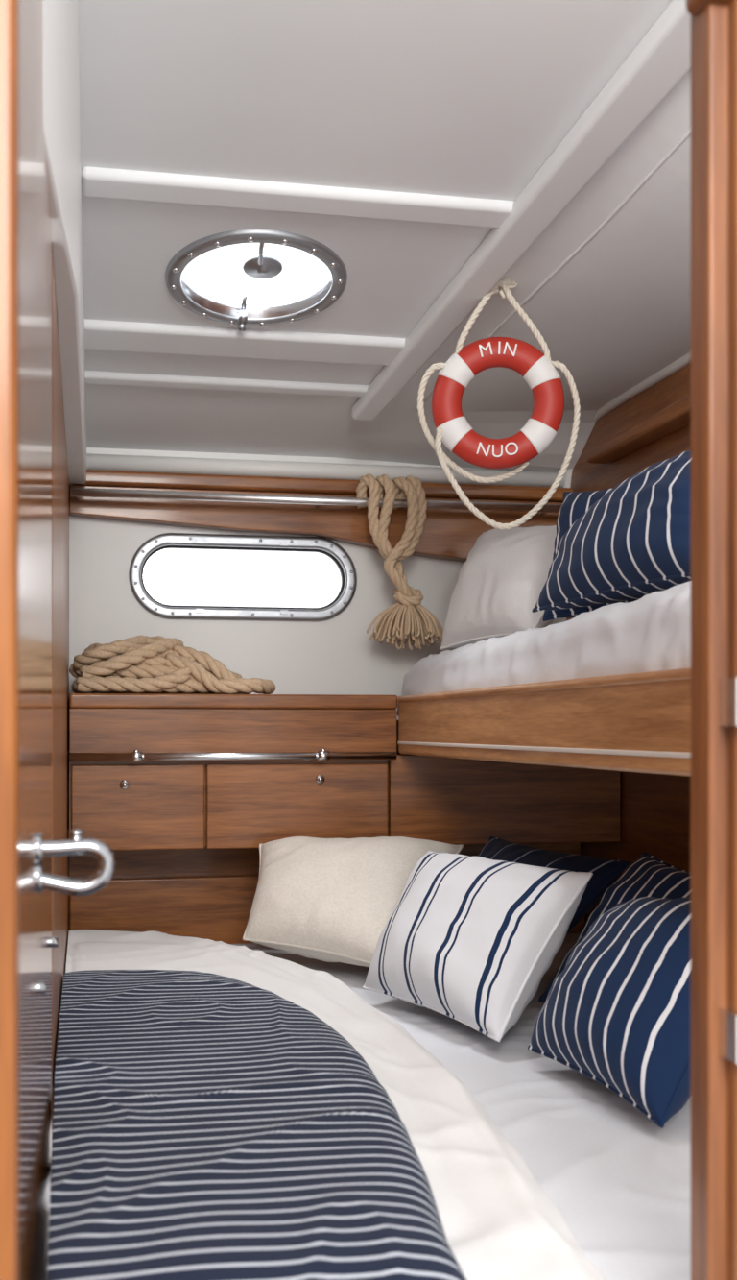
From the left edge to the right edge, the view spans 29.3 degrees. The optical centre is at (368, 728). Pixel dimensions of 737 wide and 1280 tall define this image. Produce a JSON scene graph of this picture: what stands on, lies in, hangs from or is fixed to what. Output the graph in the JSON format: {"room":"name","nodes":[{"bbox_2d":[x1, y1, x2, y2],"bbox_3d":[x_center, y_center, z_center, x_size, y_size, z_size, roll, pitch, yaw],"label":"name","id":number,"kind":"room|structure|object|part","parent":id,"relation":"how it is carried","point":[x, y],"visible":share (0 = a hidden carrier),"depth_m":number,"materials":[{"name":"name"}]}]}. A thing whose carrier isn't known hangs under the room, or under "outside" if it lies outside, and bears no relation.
{"room":"ship interior","nodes":[
{"label":"ship interior","id":0,"kind":"room"},
{"bbox_2d":[51,241,69,1139],"bbox_3d":[-0.589,0.295,2.625,0.060,1.910,1.820,0,0,-12],"label":"wall","id":1,"kind":"structure","parent":0,"point":[60,478],"depth_m":2.08,"materials":[{"name":"brown wood"}]},
{"bbox_2d":[19,0,51,1279],"bbox_3d":[-0.321,0.125,1.281,0.040,2.150,0.761,0,0,-11],"label":"door","id":2,"kind":"structure","parent":1,"relation":"in","point":[35,205],"depth_m":1.23,"materials":[{"name":"brown wood"}]},
{"bbox_2d":[37,936,58,994],"bbox_3d":[-0.327,0.238,1.428,0.022,0.017,0.322,0,0,-12],"label":"studs","id":3,"kind":"object","parent":2,"relation":"attached to","point":[53,941],"depth_m":1.28,"materials":[{"name":"silver metal"}]},
{"bbox_2d":[36,828,115,895],"bbox_3d":[-0.269,0.121,1.272,0.079,0.061,0.028,0,0,-12],"label":"door handle","id":4,"kind":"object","parent":2,"relation":"attached to","point":[76,844],"depth_m":1.27,"materials":[{"name":"silver metal"}]},
{"bbox_2d":[44,0,86,484],"bbox_3d":[-0.553,-0.900,2.464,0.142,0.600,2.150,0,0,-12],"label":"trim","id":5,"kind":"structure","parent":1,"relation":"attached to","point":[61,43],"depth_m":1.86,"materials":[{"name":"white paint"}]},
{"bbox_2d":[69,447,566,754],"bbox_3d":[-0.118,0.225,3.681,1.420,2.050,0.050,0,0,-12],"label":"wall","id":6,"kind":"structure","parent":0,"point":[337,655],"depth_m":3.63,"materials":[{"name":"white paint"}]},
{"bbox_2d":[195,539,288,614],"bbox_3d":[-0.322,-0.386,3.597,0.235,0.186,0.007,0,0,-12],"label":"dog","id":7,"kind":"object","parent":6,"relation":"attached to","point":[284,543],"visible":1,"depth_m":3.57},
{"bbox_2d":[128,532,357,621],"bbox_3d":[-0.322,-0.386,3.631,0.586,0.218,0.062,0,0,-12],"label":"frame","id":8,"kind":"object","parent":6,"relation":"attached to","point":[166,539],"visible":0.98,"depth_m":3.60,"materials":[{"name":"silver metal"}]},
{"bbox_2d":[141,545,344,609],"bbox_3d":[-0.321,-0.386,3.625,0.526,0.158,0.016,0,0,-12],"label":"inner gasket","id":9,"kind":"object","parent":6,"relation":"attached to","point":[332,557],"visible":1,"depth_m":3.62,"materials":[{"name":"black rubber"}]},
{"bbox_2d":[134,536,353,616],"bbox_3d":[-0.315,-0.386,3.600,0.561,0.198,0.003,0,0,-12],"label":"bolts","id":10,"kind":"object","parent":6,"relation":"attached to","point":[190,538],"visible":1,"depth_m":3.60,"materials":[{"name":"silver metal"}]},
{"bbox_2d":[69,469,574,561],"bbox_3d":[-0.094,-0.532,3.583,1.305,0.207,0.148,0,0,-12],"label":"wooden valance","id":11,"kind":"object","parent":6,"relation":"attached to","point":[318,507],"visible":0.6,"depth_m":3.57,"materials":[{"name":"brown wood"}]},
{"bbox_2d":[356,474,443,650],"bbox_3d":[0.088,-0.417,3.530,0.228,0.444,0.137,0,0,-12],"label":"rope","id":12,"kind":"object","parent":11,"relation":"hanging from","point":[406,618],"visible":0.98,"depth_m":3.51,"materials":[{"name":"beige fabric"}]},
{"bbox_2d":[86,453,565,487],"bbox_3d":[-0.091,-0.665,3.651,1.260,0.044,0.043,0,0,-12],"label":"trim","id":13,"kind":"structure","parent":6,"relation":"attached to","point":[95,462],"depth_m":3.61,"materials":[{"name":"white paint"}]},
{"bbox_2d":[69,635,621,943],"bbox_3d":[-0.062,0.191,3.432,1.305,0.817,0.455,0,0,-12],"label":"locker","id":14,"kind":"object","parent":6,"relation":"attached to","point":[184,791],"depth_m":3.25,"materials":[{"name":"brown wood"}]},
{"bbox_3d":[-0.519,0.178,3.174,0.296,0.192,0.025,0,0,-12],"label":"locker door","id":15,"kind":"part","parent":14,"relation":"part of","materials":[{"name":"brown wood"}]},
{"bbox_3d":[-0.468,-0.148,3.357,0.490,0.139,0.361,0,0,-12],"label":"rope coil","id":16,"kind":"part","parent":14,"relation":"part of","materials":[{"name":"beige fabric"}]},
{"bbox_2d":[69,693,397,708],"bbox_3d":[-0.340,-0.061,3.399,0.749,0.033,0.406,0,0,-12],"label":"shelf","id":17,"kind":"object","parent":14,"relation":"attached to","point":[76,700],"depth_m":3.20,"materials":[{"name":"brown wood"}]},
{"bbox_3d":[-0.163,0.178,3.250,0.423,0.192,0.025,0,0,-12],"label":"locker door","id":18,"kind":"part","parent":14,"relation":"part of","materials":[{"name":"brown wood"}]},
{"bbox_3d":[-0.087,0.435,3.549,1.305,0.330,0.020,0,0,-12],"label":"recess panel","id":19,"kind":"part","parent":14,"relation":"part of","materials":[{"name":"brown wood"}]},
{"bbox_3d":[0.329,0.168,3.356,0.572,0.212,0.022,0,0,-12],"label":"panel","id":20,"kind":"part","parent":14,"relation":"part of","materials":[{"name":"brown wood"}]},
{"bbox_2d":[78,0,691,472],"bbox_3d":[0.105,-0.934,2.634,1.540,0.523,2.210,0,0,-12],"label":"ceiling","id":21,"kind":"structure","parent":0,"point":[455,98],"depth_m":2.45,"materials":[{"name":"white paint"}]},
{"bbox_2d":[85,370,368,397],"bbox_3d":[-0.306,-0.783,3.206,0.694,0.024,0.040,0,0,-12],"label":"trim","id":22,"kind":"structure","parent":21,"relation":"attached to","point":[91,376],"depth_m":3.19,"materials":[{"name":"white paint"}]},
{"bbox_2d":[84,319,406,365],"bbox_3d":[-0.250,-0.824,3.014,0.723,0.040,0.100,0,0,-12],"label":"trim","id":23,"kind":"structure","parent":21,"relation":"attached to","point":[104,335],"depth_m":2.99,"materials":[{"name":"white paint"}]},
{"bbox_2d":[165,228,347,326],"bbox_3d":[-0.220,-0.899,2.765,0.352,0.125,0.353,0,0,34],"label":"flange","id":24,"kind":"object","parent":21,"relation":"attached to","point":[181,259],"visible":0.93,"depth_m":2.73,"materials":[{"name":"silver metal"}]},
{"bbox_2d":[237,242,265,331],"bbox_3d":[-0.226,-0.873,2.776,0.023,0.109,0.295,0,0,-14],"label":"latch","id":25,"kind":"object","parent":24,"relation":"attached to","point":[243,317],"visible":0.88,"depth_m":2.87,"materials":[{"name":"silver metal"}]},
{"bbox_2d":[180,265,332,317],"bbox_3d":[-0.220,-0.892,2.767,0.297,0.092,0.296,0,0,-5],"label":"ring","id":26,"kind":"object","parent":24,"relation":"attached to","point":[211,301],"visible":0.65,"depth_m":2.88,"materials":[{"name":"silver metal"}]},
{"label":"glass","id":27,"kind":"object","parent":26,"relation":"attached to","visible":0},
{"bbox_2d":[241,253,283,278],"bbox_3d":[-0.208,-0.906,2.768,0.080,0.026,0.079,0,0,-12],"label":"disc","id":28,"kind":"object","parent":27,"relation":"attached to","point":[272,266],"visible":0.99,"depth_m":2.76,"materials":[{"name":"silver metal"}]},
{"bbox_2d":[170,237,343,326],"bbox_3d":[-0.219,-0.870,2.762,0.332,0.071,0.326,0,0,-12],"label":"bolts","id":29,"kind":"object","parent":24,"relation":"attached to","point":[250,239],"visible":1,"depth_m":2.75,"materials":[{"name":"silver metal"}]},
{"bbox_2d":[81,167,513,228],"bbox_3d":[-0.097,-0.937,2.494,0.807,0.033,0.065,0,0,-12],"label":"trim","id":30,"kind":"structure","parent":21,"relation":"attached to","point":[96,181],"depth_m":2.47,"materials":[{"name":"white paint"}]},
{"bbox_2d":[351,0,691,420],"bbox_3d":[0.309,-0.946,2.490,0.104,0.422,1.882,0,0,-22],"label":"ceiling beam","id":31,"kind":"structure","parent":21,"relation":"attached to","point":[662,59],"depth_m":2.44,"materials":[{"name":"white paint"}]},
{"bbox_2d":[417,278,580,530],"bbox_3d":[0.260,-0.650,2.820,0.325,0.506,0.068,0,0,6],"label":"life ring","id":32,"kind":"object","parent":31,"relation":"hanging from","point":[541,373],"visible":0.97,"depth_m":2.80,"materials":[{"name":"red paint"}]},
{"bbox_2d":[415,127,691,409],"bbox_3d":[0.378,-0.901,2.688,0.024,0.262,1.515,0,0,-20],"label":"trim","id":33,"kind":"structure","parent":21,"relation":"attached to","point":[686,136],"depth_m":2.58,"materials":[{"name":"white paint"}]},
{"bbox_2d":[566,362,691,923],"bbox_3d":[0.797,0.225,2.623,0.030,2.050,2.400,0,0,-12],"label":"lining","id":34,"kind":"object","parent":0,"point":[656,809],"visible":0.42,"depth_m":3.27,"materials":[{"name":"brown wood"}]},
{"bbox_2d":[396,580,691,776],"bbox_3d":[0.498,-0.086,2.584,0.561,0.291,2.348,0,0,-12],"label":"bunk","id":35,"kind":"object","parent":34,"relation":"attached to","point":[609,687],"visible":0.8,"depth_m":2.19,"materials":[{"name":"brown wood"}]},
{"bbox_2d":[439,525,556,650],"bbox_3d":[0.328,-0.340,3.253,0.284,0.306,0.530,0,0,-31],"label":"throw pillow","id":36,"kind":"object","parent":35,"relation":"on","point":[501,580],"visible":0.66,"depth_m":3.16,"materials":[{"name":"white fabric"}]},
{"bbox_3d":[0.533,-0.127,2.475,0.528,0.209,2.020,0,0,-12],"label":"mattress","id":37,"kind":"part","parent":35,"relation":"part of","materials":[{"name":"white fabric"}]},
{"bbox_3d":[0.283,-0.006,2.334,0.025,0.132,1.948,0,0,-12],"label":"rail","id":38,"kind":"part","parent":35,"relation":"part of","materials":[{"name":"brown wood"}]},
{"bbox_2d":[542,488,636,621],"bbox_3d":[0.472,-0.354,2.696,0.211,0.295,0.575,0,0,-29],"label":"throw pillow","id":39,"kind":"object","parent":35,"relation":"on","point":[575,504],"visible":0.23,"depth_m":2.79,"materials":[{"name":"blue fabric"}]},
{"bbox_2d":[532,449,691,612],"bbox_3d":[0.450,-0.327,2.293,0.211,0.243,0.696,0,0,-15],"label":"throw pillow","id":40,"kind":"object","parent":35,"relation":"on","point":[634,543],"visible":0.76,"depth_m":2.19,"materials":[{"name":"blue fabric"}]},
{"bbox_2d":[586,392,691,463],"bbox_3d":[0.681,-0.677,2.956,0.062,0.045,1.100,0,0,-12],"label":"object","id":41,"kind":"structure","parent":34,"relation":"attached to","point":[678,415],"depth_m":3.16,"materials":[{"name":"brown wood"}]},
{"bbox_2d":[563,351,691,487],"bbox_3d":[0.779,-0.657,2.624,0.027,0.315,2.409,0,0,-12],"label":"trim","id":42,"kind":"structure","parent":41,"relation":"attached to","point":[686,360],"depth_m":3.28,"materials":[{"name":"white paint"}]},
{"bbox_3d":[0.055,1.275,1.571,1.960,0.050,4.250,0,0,-12],"label":"floor","id":43,"kind":"structure","parent":0,"visible":0},
{"bbox_2d":[0,0,19,1279],"bbox_3d":[-0.325,0.150,0.851,0.219,2.200,0.040,0,0,-12],"label":"trim","id":44,"kind":"structure","parent":43,"relation":"on","point":[9,9],"depth_m":0.85,"materials":[{"name":"brown wood"}]},
{"bbox_2d":[230,932,691,1279],"bbox_3d":[0.177,0.879,2.269,1.321,0.741,2.505,0,0,-12],"label":"mattress","id":45,"kind":"object","parent":43,"relation":"on","point":[619,1180],"visible":0.12,"depth_m":1.80,"materials":[{"name":"white fabric"}]},
{"bbox_2d":[46,929,607,1279],"bbox_3d":[-0.194,0.465,2.162,0.573,0.100,2.456,0,0,-12],"label":"duvet","id":46,"kind":"object","parent":45,"relation":"on","point":[223,1111],"visible":1,"depth_m":1.46,"materials":[{"name":"fabric"}]},
{"bbox_2d":[242,836,464,966],"bbox_3d":[-0.070,0.361,3.014,0.438,0.250,0.446,0,0,21],"label":"throw pillow","id":47,"kind":"object","parent":45,"relation":"on","point":[327,900],"visible":0.82,"depth_m":2.94,"materials":[{"name":"beige fabric"}]},
{"bbox_2d":[362,850,593,1042],"bbox_3d":[0.169,0.370,2.533,0.266,0.267,0.597,0,0,-30],"label":"throw pillow","id":48,"kind":"object","parent":45,"relation":"on","point":[471,941],"visible":1,"depth_m":2.39,"materials":[{"name":"white fabric"}]},
{"bbox_2d":[479,836,631,936],"bbox_3d":[0.284,0.366,2.867,0.287,0.258,0.433,0,0,-29],"label":"throw pillow","id":49,"kind":"object","parent":45,"relation":"on","point":[606,872],"visible":0.29,"depth_m":2.78,"materials":[{"name":"blue fabric"}]},
{"bbox_2d":[528,896,691,1128],"bbox_3d":[0.403,0.379,2.024,0.272,0.271,0.482,0,0,-21],"label":"throw pillow","id":50,"kind":"object","parent":45,"relation":"on","point":[617,1014],"visible":0.76,"depth_m":1.92,"materials":[{"name":"blue fabric"}]},
{"bbox_2d":[538,851,691,1002],"bbox_3d":[0.488,0.358,2.372,0.210,0.271,0.458,0,0,-25],"label":"throw pillow","id":51,"kind":"object","parent":45,"relation":"on","point":[648,876],"visible":0.22,"depth_m":2.42,"materials":[{"name":"blue fabric"}]},
{"bbox_2d":[691,2,729,1279],"bbox_3d":[0.317,0.150,1.103,0.121,2.200,0.045,0,0,-12],"label":"door frame","id":52,"kind":"structure","parent":43,"relation":"on","point":[711,28],"depth_m":1.08,"materials":[{"name":"brown wood"}]},
{"bbox_2d":[685,0,731,16],"bbox_3d":[0.315,-0.752,1.090,0.130,0.395,0.059,0,0,-12],"label":"trim","id":53,"kind":"structure","parent":52,"relation":"attached to","point":[694,8],"depth_m":1.09,"materials":[{"name":"brown wood"}]},
{"bbox_2d":[719,676,736,1063],"bbox_3d":[0.275,0.106,1.064,0.009,0.288,0.032,0,0,-12],"label":"hinges","id":54,"kind":"object","parent":52,"relation":"attached to","point":[728,687],"visible":1,"depth_m":1.06,"materials":[{"name":"silver metal"}]},
{"bbox_2d":[729,0,736,1279],"bbox_3d":[0.330,0.150,1.080,0.106,2.200,0.025,0,0,-12],"label":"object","id":55,"kind":"structure","parent":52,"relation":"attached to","point":[734,3],"depth_m":1.07,"materials":[{"name":"brown wood"}]}
]}

